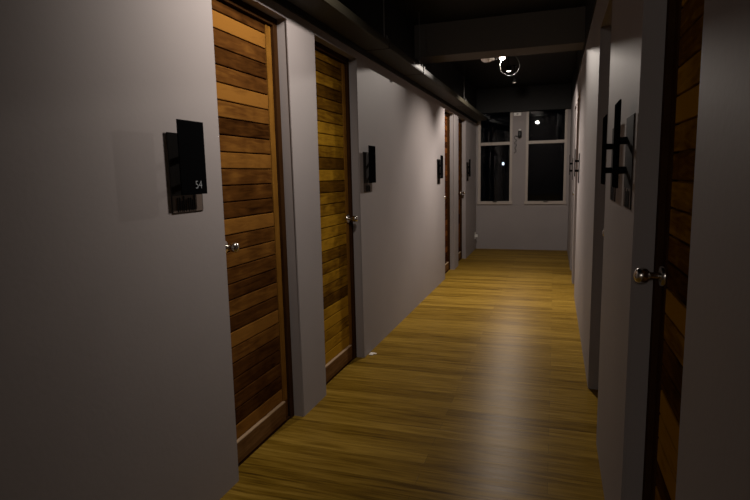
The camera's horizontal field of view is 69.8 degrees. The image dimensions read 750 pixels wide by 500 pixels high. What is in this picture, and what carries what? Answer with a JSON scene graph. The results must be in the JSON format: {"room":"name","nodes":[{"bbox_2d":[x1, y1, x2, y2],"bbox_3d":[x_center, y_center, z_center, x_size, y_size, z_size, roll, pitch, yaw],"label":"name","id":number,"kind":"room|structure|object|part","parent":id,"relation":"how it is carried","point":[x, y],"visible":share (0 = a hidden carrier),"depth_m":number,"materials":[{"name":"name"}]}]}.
{"room":"hotel corridor","nodes":[
{"label":"hotel corridor","id":0,"kind":"room"},
{"bbox_2d":[0,0,475,499],"bbox_3d":[-0.844,-0.019,2.149,0.220,2.280,16.510,1,8,18],"label":"wall","id":1,"kind":"structure","parent":0,"point":[116,369],"depth_m":1.91,"materials":[{"name":"grey paint"}]},
{"bbox_2d":[166,119,206,213],"bbox_3d":[-0.718,-0.322,2.084,0.046,0.348,0.188,1,8,18],"label":"room sign","id":2,"kind":"object","parent":1,"relation":"attached to","point":[185,148],"visible":1,"depth_m":2.05,"materials":[{"name":"grey"}]},
{"bbox_3d":[-0.703,-0.354,2.067,0.005,0.279,0.155,1,8,18],"label":"panel","id":3,"kind":"part","parent":2,"relation":"part of","materials":[{"name":"black plastic"}]},
{"bbox_2d":[211,0,293,466],"bbox_3d":[-0.640,-0.079,2.713,0.188,2.234,0.685,1,8,18],"label":"door","id":4,"kind":"structure","parent":1,"relation":"in","point":[245,37],"depth_m":2.74,"materials":[{"name":"beige wood"}]},
{"bbox_3d":[-0.659,-0.012,2.471,0.067,0.047,0.047,1,8,18],"label":"knob","id":5,"kind":"part","parent":4,"relation":"part of","materials":[{"name":"silver metal"}]},
{"bbox_3d":[-0.621,0.959,2.832,0.054,0.105,0.543,1,8,18],"label":"rail","id":6,"kind":"part","parent":4,"relation":"part of","materials":[{"name":"brown wood"}]},
{"bbox_2d":[314,40,357,384],"bbox_3d":[-0.310,-0.223,3.692,0.192,2.234,0.729,1,8,18],"label":"door","id":7,"kind":"structure","parent":1,"relation":"in","point":[337,218],"depth_m":3.76,"materials":[{"name":"beige wood"}]},
{"bbox_3d":[-0.293,0.815,3.811,0.054,0.105,0.587,1,8,18],"label":"rail","id":8,"kind":"part","parent":7,"relation":"part of","materials":[{"name":"brown wood"}]},
{"bbox_3d":[-0.159,-0.230,3.949,0.067,0.047,0.047,1,8,18],"label":"knob","id":9,"kind":"part","parent":7,"relation":"part of","materials":[{"name":"silver metal"}]},
{"bbox_2d":[363,145,375,191],"bbox_3d":[-0.037,-0.621,4.117,0.045,0.348,0.188,1,8,18],"label":"room sign","id":10,"kind":"object","parent":1,"relation":"attached to","point":[369,158],"visible":1,"depth_m":4.09,"materials":[{"name":"grey"}]},
{"bbox_3d":[-0.056,-0.598,4.127,0.004,0.302,0.188,1,8,18],"label":"plate","id":11,"kind":"part","parent":10,"relation":"part of","materials":[{"name":"grey"}]},
{"bbox_3d":[-0.021,-0.653,4.100,0.005,0.279,0.155,1,8,18],"label":"panel","id":12,"kind":"part","parent":10,"relation":"part of","materials":[{"name":"black plastic"}]},
{"bbox_2d":[273,0,476,123],"bbox_3d":[-0.870,-1.435,1.950,0.232,0.580,16.510,1,8,18],"label":"trim","id":13,"kind":"structure","parent":1,"relation":"attached to","point":[399,29],"depth_m":4.70,"materials":[{"name":"black paint"}]},
{"bbox_2d":[288,0,486,120],"bbox_3d":[-0.686,-1.435,1.824,0.191,0.551,16.370,1,8,18],"label":"pipe","id":14,"kind":"object","parent":1,"relation":"attached to","point":[332,13],"visible":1,"depth_m":3.85,"materials":[{"name":"grey plastic"}]},
{"bbox_3d":[0.064,-1.775,3.903,0.008,0.485,0.008,1,8,18],"label":"hanger rod","id":15,"kind":"part","parent":14,"relation":"part of","materials":[{"name":"grey metal"}]},
{"bbox_3d":[0.407,-1.925,4.926,0.008,0.485,0.008,1,8,18],"label":"hanger rod","id":16,"kind":"part","parent":14,"relation":"part of","materials":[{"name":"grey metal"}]},
{"bbox_2d":[437,155,442,183],"bbox_3d":[0.807,-0.991,6.634,0.045,0.348,0.188,1,8,18],"label":"room sign","id":17,"kind":"object","parent":1,"relation":"attached to","point":[439,161],"visible":1,"depth_m":6.61,"materials":[{"name":"grey"}]},
{"bbox_3d":[0.788,-0.968,6.643,0.004,0.302,0.188,1,8,18],"label":"plate","id":18,"kind":"part","parent":17,"relation":"part of","materials":[{"name":"grey"}]},
{"bbox_3d":[0.823,-1.023,6.616,0.005,0.279,0.155,1,8,18],"label":"panel","id":19,"kind":"part","parent":17,"relation":"part of","materials":[{"name":"black plastic"}]},
{"bbox_2d":[445,111,449,272],"bbox_3d":[0.938,-0.771,7.421,0.188,2.234,0.699,1,8,18],"label":"door","id":20,"kind":"structure","parent":1,"relation":"in","point":[447,115],"depth_m":7.63,"materials":[{"name":"beige wood"}]},
{"bbox_2d":[458,118,464,260],"bbox_3d":[1.272,-0.917,8.411,0.192,2.234,0.709,1,8,18],"label":"door","id":21,"kind":"structure","parent":1,"relation":"in","point":[460,192],"depth_m":8.63,"materials":[{"name":"beige"}]},
{"bbox_2d":[466,159,470,180],"bbox_3d":[1.534,-1.310,8.803,0.045,0.348,0.188,1,8,18],"label":"room sign","id":22,"kind":"object","parent":1,"relation":"attached to","point":[467,166],"visible":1,"depth_m":8.79,"materials":[{"name":"grey"}]},
{"bbox_3d":[1.515,-1.287,8.812,0.004,0.302,0.188,1,8,18],"label":"plate","id":23,"kind":"part","parent":22,"relation":"part of","materials":[{"name":"grey"}]},
{"bbox_3d":[1.550,-1.342,8.786,0.005,0.279,0.155,1,8,18],"label":"panel","id":24,"kind":"part","parent":22,"relation":"part of","materials":[{"name":"black plastic"}]},
{"bbox_2d":[220,249,604,499],"bbox_3d":[0.046,1.190,2.028,2.042,0.120,16.810,1,8,18],"label":"floor","id":25,"kind":"structure","parent":0,"point":[481,391],"depth_m":3.20,"materials":[{"name":"wood"}]},
{"bbox_2d":[390,0,586,89],"bbox_3d":[-0.018,-1.760,1.616,2.042,0.120,16.810,1,8,18],"label":"ceiling","id":26,"kind":"structure","parent":0,"point":[556,67],"depth_m":6.78,"materials":[{"name":"black paint"}]},
{"bbox_2d":[481,56,519,75],"bbox_3d":[1.370,-2.101,5.861,0.428,0.440,0.218,1,8,18],"label":"ceiling spotlight","id":27,"kind":"object","parent":26,"relation":"hanging from","point":[486,60],"visible":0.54,"depth_m":5.89,"materials":[{"name":"black plastic"}]},
{"bbox_2d":[506,56,511,71],"bbox_3d":[1.637,-2.305,6.567,0.068,0.243,0.068,1,8,18],"label":"recessed light","id":28,"kind":"object","parent":26,"relation":"in","point":[508,68],"visible":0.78,"depth_m":6.56,"materials":[{"name":"black plastic"}]},
{"bbox_2d":[512,65,516,82],"bbox_3d":[1.936,-2.438,7.458,0.068,0.238,0.068,1,8,18],"label":"recessed light","id":29,"kind":"object","parent":26,"relation":"in","point":[514,80],"visible":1,"depth_m":7.45,"materials":[{"name":"black plastic"}]},
{"bbox_2d":[476,109,570,250],"bbox_3d":[2.635,-1.434,9.640,2.042,2.860,0.140,1,8,18],"label":"wall","id":30,"kind":"structure","parent":0,"point":[516,225],"depth_m":9.65,"materials":[{"name":"grey paint"}]},
{"bbox_2d":[477,112,512,203],"bbox_3d":[2.165,-1.661,9.691,0.624,1.669,0.127,1,8,18],"label":"window","id":31,"kind":"structure","parent":30,"relation":"in","point":[480,144],"depth_m":9.70,"materials":[{"name":"paint"}]},
{"bbox_3d":[2.188,-0.864,9.818,0.624,0.054,0.095,1,8,18],"label":"sill","id":32,"kind":"part","parent":31,"relation":"part of","materials":[{"name":"paint"}]},
{"bbox_2d":[514,129,521,152],"bbox_3d":[2.522,-1.924,9.495,0.137,0.422,0.066,1,8,18],"label":"handset","id":33,"kind":"object","parent":30,"relation":"attached to","point":[519,131],"visible":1,"depth_m":9.45,"materials":[{"name":"black plastic"}]},
{"bbox_2d":[476,83,570,113],"bbox_3d":[2.568,-2.626,9.349,1.602,0.413,0.120,1,8,18],"label":"trim","id":34,"kind":"structure","parent":30,"relation":"attached to","point":[551,96],"depth_m":9.28,"materials":[{"name":"black paint"}]},
{"bbox_2d":[524,109,567,203],"bbox_3d":[2.998,-1.641,9.415,0.709,1.669,0.127,1,8,18],"label":"window","id":35,"kind":"structure","parent":30,"relation":"in","point":[528,142],"depth_m":9.42,"materials":[{"name":"paint"}]},
{"bbox_3d":[3.020,-0.843,9.542,0.709,0.054,0.095,1,8,18],"label":"sill","id":36,"kind":"part","parent":35,"relation":"part of","materials":[{"name":"paint"}]},
{"bbox_2d":[567,0,749,499],"bbox_3d":[0.882,-0.086,1.560,0.220,2.500,16.510,1,8,18],"label":"wall","id":37,"kind":"structure","parent":0,"point":[623,57],"depth_m":1.60,"materials":[{"name":"grey paint"}]},
{"bbox_2d":[414,6,585,63],"bbox_3d":[1.194,-2.074,5.242,1.582,0.310,0.330,1,8,18],"label":"beam","id":38,"kind":"structure","parent":37,"relation":"attached to","point":[558,30],"depth_m":5.10,"materials":[{"name":"paint"}]},
{"bbox_2d":[569,159,572,179],"bbox_3d":[2.750,-1.159,7.533,0.045,0.348,0.188,1,8,18],"label":"room sign","id":39,"kind":"object","parent":37,"relation":"attached to","point":[569,159],"visible":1,"depth_m":7.52,"materials":[{"name":"grey"}]},
{"bbox_2d":[574,149,579,182],"bbox_3d":[2.083,-0.866,5.543,0.045,0.348,0.188,1,8,18],"label":"room sign","id":40,"kind":"object","parent":37,"relation":"attached to","point":[575,160],"visible":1,"depth_m":5.53,"materials":[{"name":"grey"}]},
{"bbox_3d":[2.103,-0.843,5.539,0.004,0.302,0.188,1,8,18],"label":"plate","id":41,"kind":"part","parent":40,"relation":"part of","materials":[{"name":"grey metal"}]},
{"bbox_2d":[571,0,596,103],"bbox_3d":[0.847,-1.502,1.364,0.228,0.360,16.510,1,8,18],"label":"trim","id":42,"kind":"structure","parent":37,"relation":"attached to","point":[590,4],"depth_m":4.84,"materials":[{"name":"black paint"}]},
{"bbox_2d":[601,114,615,201],"bbox_3d":[0.978,-0.382,2.247,0.045,0.348,0.188,1,8,18],"label":"room sign","id":43,"kind":"object","parent":37,"relation":"attached to","point":[604,169],"visible":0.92,"depth_m":2.25,"materials":[{"name":"grey"}]},
{"bbox_3d":[0.956,-0.415,2.242,0.005,0.279,0.155,1,8,18],"label":"panel","id":44,"kind":"part","parent":43,"relation":"part of","materials":[{"name":"black plastic"}]},
{"bbox_3d":[0.997,-0.358,2.243,0.004,0.302,0.188,1,8,18],"label":"plate","id":45,"kind":"part","parent":43,"relation":"part of","materials":[{"name":"grey"}]},
{"bbox_2d":[612,99,634,209],"bbox_3d":[0.825,-0.315,1.791,0.045,0.348,0.188,1,8,18],"label":"room sign","id":46,"kind":"object","parent":37,"relation":"attached to","point":[627,170],"visible":1,"depth_m":1.77,"materials":[{"name":"grey"}]},
{"bbox_3d":[0.803,-0.348,1.786,0.005,0.279,0.155,1,8,18],"label":"panel","id":47,"kind":"part","parent":46,"relation":"part of","materials":[{"name":"black plastic"}]},
{"bbox_3d":[0.845,-0.291,1.788,0.004,0.302,0.188,1,8,18],"label":"plate","id":48,"kind":"part","parent":46,"relation":"part of","materials":[{"name":"grey"}]},
{"bbox_2d":[634,0,704,499],"bbox_3d":[0.776,0.086,1.304,0.192,2.234,0.737,1,8,18],"label":"door","id":49,"kind":"structure","parent":37,"relation":"in","point":[684,18],"depth_m":1.50,"materials":[{"name":"beige wood"}]},
{"bbox_3d":[0.809,0.076,1.604,0.067,0.047,0.047,1,8,18],"label":"knob","id":50,"kind":"part","parent":49,"relation":"part of","materials":[{"name":"silver metal"}]},
{"label":"outside","id":51,"kind":"structure","parent":0,"visible":0},
{"bbox_2d":[502,162,503,200],"bbox_3d":[4.187,-1.498,17.592,0.080,2.720,0.170,1,8,18],"label":"street lamp","id":52,"kind":"object","parent":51,"point":[502,162],"visible":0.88,"depth_m":17.52,"materials":[{"name":"black metal"}]}
]}

